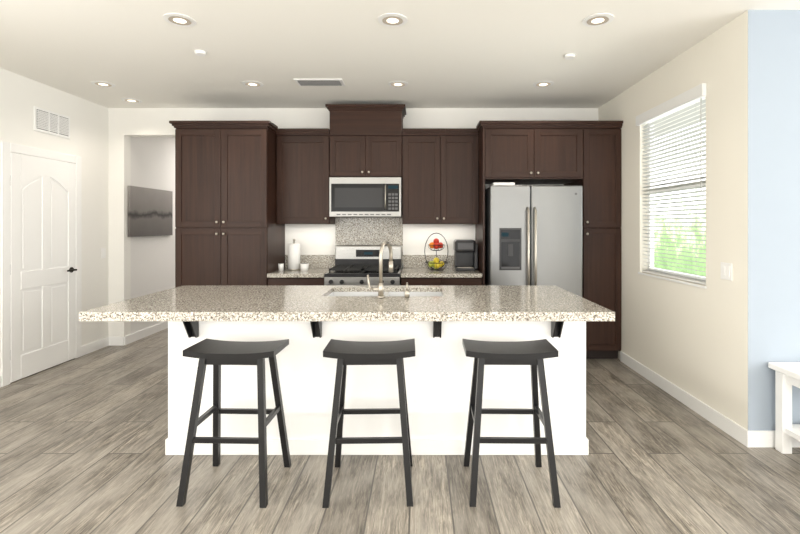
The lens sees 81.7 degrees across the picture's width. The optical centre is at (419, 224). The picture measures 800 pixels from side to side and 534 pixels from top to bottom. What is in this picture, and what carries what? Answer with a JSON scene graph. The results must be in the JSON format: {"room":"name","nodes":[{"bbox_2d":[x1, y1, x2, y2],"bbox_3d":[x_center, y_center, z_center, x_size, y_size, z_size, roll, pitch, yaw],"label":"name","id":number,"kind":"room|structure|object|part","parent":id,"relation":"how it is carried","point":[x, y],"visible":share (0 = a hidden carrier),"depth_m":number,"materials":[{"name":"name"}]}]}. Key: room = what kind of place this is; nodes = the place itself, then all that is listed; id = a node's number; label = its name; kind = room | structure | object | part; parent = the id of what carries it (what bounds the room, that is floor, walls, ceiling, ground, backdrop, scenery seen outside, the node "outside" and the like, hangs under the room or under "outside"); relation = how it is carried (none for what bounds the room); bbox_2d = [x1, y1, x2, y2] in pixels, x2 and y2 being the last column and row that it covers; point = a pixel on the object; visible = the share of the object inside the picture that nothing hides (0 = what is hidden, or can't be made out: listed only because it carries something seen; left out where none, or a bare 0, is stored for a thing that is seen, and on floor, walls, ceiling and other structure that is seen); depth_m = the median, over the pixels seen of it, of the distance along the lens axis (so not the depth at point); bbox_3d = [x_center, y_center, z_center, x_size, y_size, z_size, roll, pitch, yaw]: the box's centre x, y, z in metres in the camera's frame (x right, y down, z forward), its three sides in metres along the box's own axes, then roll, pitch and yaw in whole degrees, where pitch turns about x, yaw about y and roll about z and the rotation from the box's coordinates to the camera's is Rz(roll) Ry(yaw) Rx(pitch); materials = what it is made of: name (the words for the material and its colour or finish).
{"room":"kitchen","nodes":[
{"label":"kitchen","id":0,"kind":"room"},
{"bbox_2d":[0,68,108,345],"bbox_3d":[-3.660,0.020,1.010,0.120,2.740,8.660,0,0,0],"label":"wall","id":1,"kind":"structure","parent":0,"point":[21,97],"depth_m":4.97,"materials":[{"name":"white paint"}]},
{"bbox_2d":[0,141,81,386],"bbox_3d":[-3.590,0.335,4.425,0.020,2.110,0.930,0,0,0],"label":"door frame","id":2,"kind":"structure","parent":1,"relation":"attached to","point":[6,148],"depth_m":4.02,"materials":[{"name":"white wood"}]},
{"bbox_2d":[10,152,76,382],"bbox_3d":[-3.562,0.374,4.425,0.075,2.032,0.774,0,0,0],"label":"interior door","id":3,"kind":"structure","parent":1,"relation":"in","point":[43,269],"depth_m":4.38,"materials":[{"name":"white paint"}]},
{"bbox_2d":[34,106,69,138],"bbox_3d":[-3.589,-0.995,4.520,0.020,0.230,0.440,0,0,0],"label":"air vent","id":4,"kind":"object","parent":1,"relation":"in","point":[51,122],"visible":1,"depth_m":4.50,"materials":[{"name":"white metal"}]},
{"bbox_2d":[82,337,110,355],"bbox_3d":[-3.593,1.340,5.115,0.013,0.100,0.449,0,0,0],"label":"baseboard","id":5,"kind":"structure","parent":1,"relation":"attached to","point":[91,347],"depth_m":5.12,"materials":[{"name":"white wood"}]},
{"bbox_2d":[131,137,175,333],"bbox_3d":[-3.480,0.020,7.330,0.120,2.740,3.740,0,0,0],"label":"wall","id":6,"kind":"structure","parent":0,"point":[152,257],"depth_m":5.88,"materials":[{"name":"white paint"}]},
{"bbox_2d":[122,321,167,345],"bbox_3d":[-3.414,1.340,7.203,0.013,0.100,3.753,0,0,0],"label":"baseboard","id":7,"kind":"structure","parent":6,"relation":"attached to","point":[128,339],"depth_m":5.70,"materials":[{"name":"white wood"}]},
{"bbox_2d":[128,186,172,236],"bbox_3d":[-3.401,-0.160,5.860,0.033,0.600,0.920,0,0,0],"label":"framed picture","id":8,"kind":"object","parent":6,"relation":"attached to","point":[150,211],"visible":1,"depth_m":5.78},
{"bbox_2d":[109,108,597,336],"bbox_3d":[-0.770,0.020,5.400,5.900,2.740,0.120,0,0,0],"label":"wall","id":9,"kind":"structure","parent":0,"point":[126,125],"depth_m":5.34,"materials":[{"name":"white paint"}]},
{"bbox_2d":[276,128,334,223],"bbox_3d":[-1.268,-0.523,5.145,0.576,1.026,0.386,0,0,0],"label":"upper cabinet","id":10,"kind":"object","parent":9,"relation":"attached to","point":[302,172],"visible":1,"depth_m":5.00,"materials":[{"name":"brown wood"}]},
{"bbox_2d":[325,104,405,177],"bbox_3d":[-0.586,-0.905,5.145,0.856,0.780,0.386,0,0,0],"label":"upper cabinet","id":11,"kind":"object","parent":9,"relation":"attached to","point":[365,140],"visible":0.98,"depth_m":4.99,"materials":[{"name":"brown wood"}]},
{"bbox_2d":[329,177,401,216],"bbox_3d":[-0.586,-0.300,5.120,0.772,0.424,0.433,0,0,0],"label":"microwave","id":12,"kind":"object","parent":11,"relation":"attached to","point":[365,196],"visible":1,"depth_m":4.94,"materials":[{"name":"grey metal"}]},
{"bbox_2d":[402,128,478,223],"bbox_3d":[0.222,-0.523,5.145,0.828,1.026,0.386,0,0,0],"label":"upper cabinet","id":13,"kind":"object","parent":9,"relation":"attached to","point":[440,175],"visible":1,"depth_m":5.00,"materials":[{"name":"brown wood"}]},
{"bbox_2d":[478,121,586,184],"bbox_3d":[1.163,-0.750,5.024,1.003,0.561,0.629,0,0,0],"label":"upper cabinet","id":14,"kind":"object","parent":9,"relation":"attached to","point":[586,155],"depth_m":4.72,"materials":[{"name":"brown wood"}]},
{"bbox_2d":[0,328,799,533],"bbox_3d":[0.800,1.415,2.940,9.040,0.050,12.520,0,0,0],"label":"floor","id":15,"kind":"structure","parent":0,"point":[83,438],"depth_m":2.53,"materials":[{"name":"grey wood"}]},
{"bbox_2d":[169,121,284,286],"bbox_3d":[-2.030,0.167,5.005,1.016,2.446,0.666,0,0,0],"label":"tall cabinet","id":16,"kind":"object","parent":15,"relation":"on","point":[229,230],"visible":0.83,"depth_m":4.72,"materials":[{"name":"brown wood"}]},
{"bbox_2d":[176,338,290,507],"bbox_3d":[-0.975,1.016,2.480,0.470,0.749,0.411,0,0,2],"label":"stool","id":17,"kind":"object","parent":15,"relation":"on","point":[216,354],"visible":1,"depth_m":2.38,"materials":[{"name":"black wood"}]},
{"bbox_2d":[268,278,323,284],"bbox_3d":[-1.266,0.963,5.013,0.580,0.854,0.649,0,0,0],"label":"base cabinet","id":18,"kind":"object","parent":15,"relation":"on","point":[295,281],"visible":0.06,"depth_m":4.72,"materials":[{"name":"brown wood"}]},
{"bbox_2d":[324,245,401,284],"bbox_3d":[-0.586,0.810,4.947,0.760,1.160,0.706,0,0,0],"label":"gas range","id":19,"kind":"object","parent":15,"relation":"on","point":[356,264],"visible":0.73,"depth_m":5.08,"materials":[{"name":"grey metal"}]},
{"bbox_2d":[322,338,414,507],"bbox_3d":[-0.262,1.016,2.480,0.470,0.749,0.411,0,0,-2],"label":"stool","id":20,"kind":"object","parent":15,"relation":"on","point":[344,353],"visible":1,"depth_m":2.37,"materials":[{"name":"black wood"}]},
{"bbox_2d":[165,293,588,454],"bbox_3d":[-0.261,0.958,3.159,2.557,0.864,0.930,0,0,0],"label":"kitchen island","id":21,"kind":"object","parent":15,"relation":"on","point":[438,371],"depth_m":2.80,"materials":[{"name":"white paint"}]},
{"bbox_3d":[-1.364,0.602,2.747,0.048,0.150,0.105,0,0,0],"label":"island bracket","id":22,"kind":"part","parent":21,"relation":"part of","materials":[{"name":"black metal"}]},
{"bbox_3d":[-0.618,0.602,2.747,0.048,0.150,0.105,0,0,0],"label":"island bracket","id":23,"kind":"part","parent":21,"relation":"part of","materials":[{"name":"black metal"}]},
{"bbox_2d":[79,285,614,320],"bbox_3d":[-0.398,0.500,3.075,2.924,0.050,1.110,0,0,0],"label":"island countertop","id":24,"kind":"structure","parent":21,"relation":"on","point":[318,303],"depth_m":2.73,"materials":[{"name":"stone"}]},
{"bbox_2d":[328,292,441,295],"bbox_3d":[-0.250,0.621,3.290,0.822,0.229,0.422,0,0,0],"label":"double-bowl sink","id":25,"kind":"object","parent":24,"relation":"in","point":[385,294],"visible":0.08,"depth_m":3.50,"materials":[{"name":"silver metal"}]},
{"bbox_2d":[367,241,408,297],"bbox_3d":[-0.208,0.290,3.085,0.278,0.367,0.204,0,0,0],"label":"faucet","id":26,"kind":"object","parent":24,"relation":"on","point":[380,289],"visible":1,"depth_m":3.00,"materials":[{"name":"silver metal"}]},
{"bbox_3d":[0.103,0.602,2.747,0.048,0.150,0.105,0,0,0],"label":"island bracket","id":27,"kind":"part","parent":21,"relation":"part of","materials":[{"name":"black metal"}]},
{"bbox_3d":[0.818,0.602,2.747,0.048,0.150,0.105,0,0,0],"label":"island bracket","id":28,"kind":"part","parent":21,"relation":"part of","materials":[{"name":"black metal"}]},
{"bbox_2d":[401,278,481,284],"bbox_3d":[0.220,0.963,5.013,0.832,0.854,0.649,0,0,0],"label":"base cabinet","id":29,"kind":"object","parent":15,"relation":"on","point":[444,281],"visible":0.12,"depth_m":4.72,"materials":[{"name":"brown wood"}]},
{"bbox_2d":[267,218,482,277],"bbox_3d":[-0.460,0.225,5.016,2.192,0.621,0.643,0,0,0],"label":"countertop","id":30,"kind":"structure","parent":29,"relation":"on","point":[364,231],"depth_m":5.32,"materials":[{"name":"stone"}]},
{"bbox_2d":[278,263,283,270],"bbox_3d":[-1.510,0.456,5.020,0.060,0.076,0.060,0,0,0],"label":"ceramic cup","id":31,"kind":"object","parent":30,"relation":"on","point":[280,266],"visible":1,"depth_m":5.00,"materials":[{"name":"white ceramic"}]},
{"bbox_2d":[287,239,300,269],"bbox_3d":[-1.390,0.323,5.100,0.160,0.343,0.160,0,0,0],"label":"paper towel holder","id":32,"kind":"object","parent":30,"relation":"on","point":[293,256],"visible":0.94,"depth_m":5.04,"materials":[{"name":"white paper"}]},
{"bbox_2d":[300,263,308,270],"bbox_3d":[-1.255,0.456,5.020,0.090,0.076,0.090,0,0,0],"label":"ceramic cup","id":33,"kind":"object","parent":30,"relation":"on","point":[304,266],"visible":1,"depth_m":4.99,"materials":[{"name":"white ceramic"}]},
{"bbox_2d":[424,233,447,270],"bbox_3d":[0.180,0.289,5.080,0.264,0.408,0.257,0,0,0],"label":"fruit basket","id":34,"kind":"object","parent":30,"relation":"on","point":[436,263],"visible":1,"depth_m":5.07,"materials":[{"name":"black metal"}]},
{"bbox_2d":[453,239,477,270],"bbox_3d":[0.500,0.327,5.069,0.250,0.335,0.303,0,0,0],"label":"coffee maker","id":35,"kind":"object","parent":30,"relation":"on","point":[465,254],"visible":1,"depth_m":4.99,"materials":[{"name":"black plastic"}]},
{"bbox_2d":[462,339,560,507],"bbox_3d":[0.472,1.016,2.480,0.470,0.749,0.411,0,0,1],"label":"stool","id":36,"kind":"object","parent":15,"relation":"on","point":[533,354],"visible":1,"depth_m":2.38,"materials":[{"name":"black wood"}]},
{"bbox_2d":[485,185,582,297],"bbox_3d":[1.161,0.497,4.919,0.922,1.785,0.762,0,0,0],"label":"refrigerator","id":37,"kind":"object","parent":15,"relation":"on","point":[533,234],"visible":0.67,"depth_m":4.60,"materials":[{"name":"grey metal"}]},
{"bbox_2d":[490,182,514,185],"bbox_3d":[0.860,-0.416,4.850,0.220,0.038,0.260,0,0,0],"label":"box","id":38,"kind":"object","parent":37,"relation":"on","point":[503,183],"visible":0.52,"depth_m":4.72,"materials":[{"name":"white paint"}]},
{"bbox_2d":[571,121,622,358],"bbox_3d":[1.861,0.180,5.024,0.391,2.421,0.629,0,0,0],"label":"tall cabinet","id":39,"kind":"object","parent":15,"relation":"on","point":[602,187],"depth_m":4.72,"materials":[{"name":"brown wood"}]},
{"bbox_2d":[768,362,799,453],"bbox_3d":[2.810,1.123,2.662,1.280,0.535,0.443,0,0,0],"label":"console table","id":40,"kind":"object","parent":15,"relation":"on","point":[787,375],"visible":0.96,"depth_m":2.80,"materials":[{"name":"white paint"}]},
{"bbox_2d":[0,0,799,135],"bbox_3d":[0.800,-1.375,2.940,9.040,0.050,12.520,0,0,0],"label":"ceiling","id":41,"kind":"structure","parent":0,"point":[470,53],"depth_m":3.53,"materials":[{"name":"white paint"}]},
{"bbox_2d":[91,81,114,86],"bbox_3d":[-3.030,-1.346,4.420,0.196,0.006,0.196,0,0,0],"label":"recessed light","id":42,"kind":"object","parent":41,"relation":"in","point":[102,83],"visible":1,"depth_m":4.42,"materials":[{"name":"white metal"}]},
{"bbox_2d":[121,98,141,102],"bbox_3d":[-3.120,-1.346,5.000,0.196,0.006,0.196,0,0,0],"label":"recessed light","id":43,"kind":"object","parent":41,"relation":"in","point":[131,100],"visible":0.92,"depth_m":4.99,"materials":[{"name":"white"}]},
{"bbox_2d":[163,13,195,26],"bbox_3d":[-1.580,-1.346,3.040,0.196,0.006,0.196,0,0,0],"label":"recessed light","id":44,"kind":"object","parent":41,"relation":"in","point":[182,20],"visible":1,"depth_m":3.03,"materials":[{"name":"white"}]},
{"bbox_2d":[194,50,206,56],"bbox_3d":[-1.710,-1.338,3.600,0.090,0.024,0.090,0,0,0],"label":"smoke detector","id":45,"kind":"object","parent":41,"relation":"attached to","point":[202,53],"visible":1,"depth_m":3.58,"materials":[{"name":"white paint"}]},
{"bbox_2d":[242,81,263,86],"bbox_3d":[-1.600,-1.346,4.420,0.196,0.006,0.196,0,0,0],"label":"recessed light","id":46,"kind":"object","parent":41,"relation":"in","point":[252,83],"visible":1,"depth_m":4.42,"materials":[{"name":"white"}]},
{"bbox_2d":[293,79,344,85],"bbox_3d":[-0.945,-1.341,4.360,0.450,0.016,0.200,0,0,0],"label":"ceiling vent","id":47,"kind":"object","parent":41,"relation":"in","point":[319,82],"visible":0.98,"depth_m":4.33,"materials":[{"name":"white metal"}]},
{"bbox_2d":[378,13,407,26],"bbox_3d":[-0.180,-1.346,3.040,0.196,0.006,0.196,0,0,0],"label":"recessed light","id":48,"kind":"object","parent":41,"relation":"in","point":[392,19],"visible":1,"depth_m":3.03,"materials":[{"name":"white"}]},
{"bbox_2d":[388,81,407,86],"bbox_3d":[-0.210,-1.346,4.420,0.196,0.006,0.196,0,0,0],"label":"recessed light","id":49,"kind":"object","parent":41,"relation":"in","point":[398,84],"visible":1,"depth_m":4.42,"materials":[{"name":"white metal"}]},
{"bbox_2d":[533,81,553,86],"bbox_3d":[1.180,-1.346,4.420,0.196,0.006,0.196,0,0,0],"label":"recessed light","id":50,"kind":"object","parent":41,"relation":"in","point":[543,84],"visible":1,"depth_m":4.42,"materials":[{"name":"white"}]},
{"bbox_2d":[564,53,575,59],"bbox_3d":[1.190,-1.338,3.670,0.090,0.024,0.090,0,0,0],"label":"smoke detector","id":51,"kind":"object","parent":41,"relation":"attached to","point":[569,56],"visible":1,"depth_m":3.65,"materials":[{"name":"white paint"}]},
{"bbox_2d":[582,13,613,26],"bbox_3d":[1.170,-1.346,3.040,0.196,0.006,0.196,0,0,0],"label":"recessed light","id":52,"kind":"object","parent":41,"relation":"in","point":[598,19],"visible":1,"depth_m":3.03,"materials":[{"name":"white"}]},
{"bbox_2d":[598,19,734,421],"bbox_3d":[2.120,0.020,4.180,0.120,2.740,2.320,0,0,0],"label":"wall","id":53,"kind":"structure","parent":0,"point":[681,335],"depth_m":3.52,"materials":[{"name":"white paint"}]},
{"bbox_2d":[638,97,706,288],"bbox_3d":[2.110,-0.266,3.830,0.124,1.448,1.030,0,0,0],"label":"window","id":54,"kind":"structure","parent":53,"relation":"in","point":[690,276],"depth_m":4.06,"materials":[{"name":"white"}]},
{"bbox_2d":[636,83,706,284],"bbox_3d":[2.069,-0.292,3.830,0.086,1.456,1.030,0,0,0],"label":"window blinds","id":55,"kind":"object","parent":54,"relation":"attached to","point":[692,95],"visible":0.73,"depth_m":3.75,"materials":[{"name":"grey plastic"}]},
{"bbox_2d":[620,351,742,443],"bbox_3d":[2.053,1.340,3.820,0.013,0.100,1.800,0,0,0],"label":"baseboard","id":56,"kind":"structure","parent":53,"relation":"attached to","point":[739,433],"depth_m":3.52,"materials":[{"name":"white wood"}]},
{"bbox_2d":[721,262,732,280],"bbox_3d":[2.054,0.310,3.100,0.009,0.114,0.116,0,0,0],"label":"light switch","id":57,"kind":"object","parent":53,"relation":"attached to","point":[726,271],"visible":1,"depth_m":3.09,"materials":[{"name":"white paint"}]},
{"bbox_2d":[735,10,799,430],"bbox_3d":[3.690,0.020,2.960,3.260,2.740,0.120,0,0,0],"label":"wall","id":58,"kind":"structure","parent":0,"point":[767,186],"depth_m":2.90,"materials":[{"name":"blue"}]},
{"bbox_2d":[743,428,799,446],"bbox_3d":[3.623,1.340,2.894,3.153,0.100,0.013,0,0,0],"label":"baseboard","id":59,"kind":"structure","parent":58,"relation":"attached to","point":[750,438],"depth_m":2.89,"materials":[{"name":"white wood"}]},
{"label":"outside","id":60,"kind":"structure","parent":0,"visible":0},
{"bbox_2d":[654,120,705,276],"bbox_3d":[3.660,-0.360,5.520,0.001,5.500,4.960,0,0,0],"label":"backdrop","id":61,"kind":"structure","parent":60,"point":[688,266],"depth_m":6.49,"materials":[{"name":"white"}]}
]}

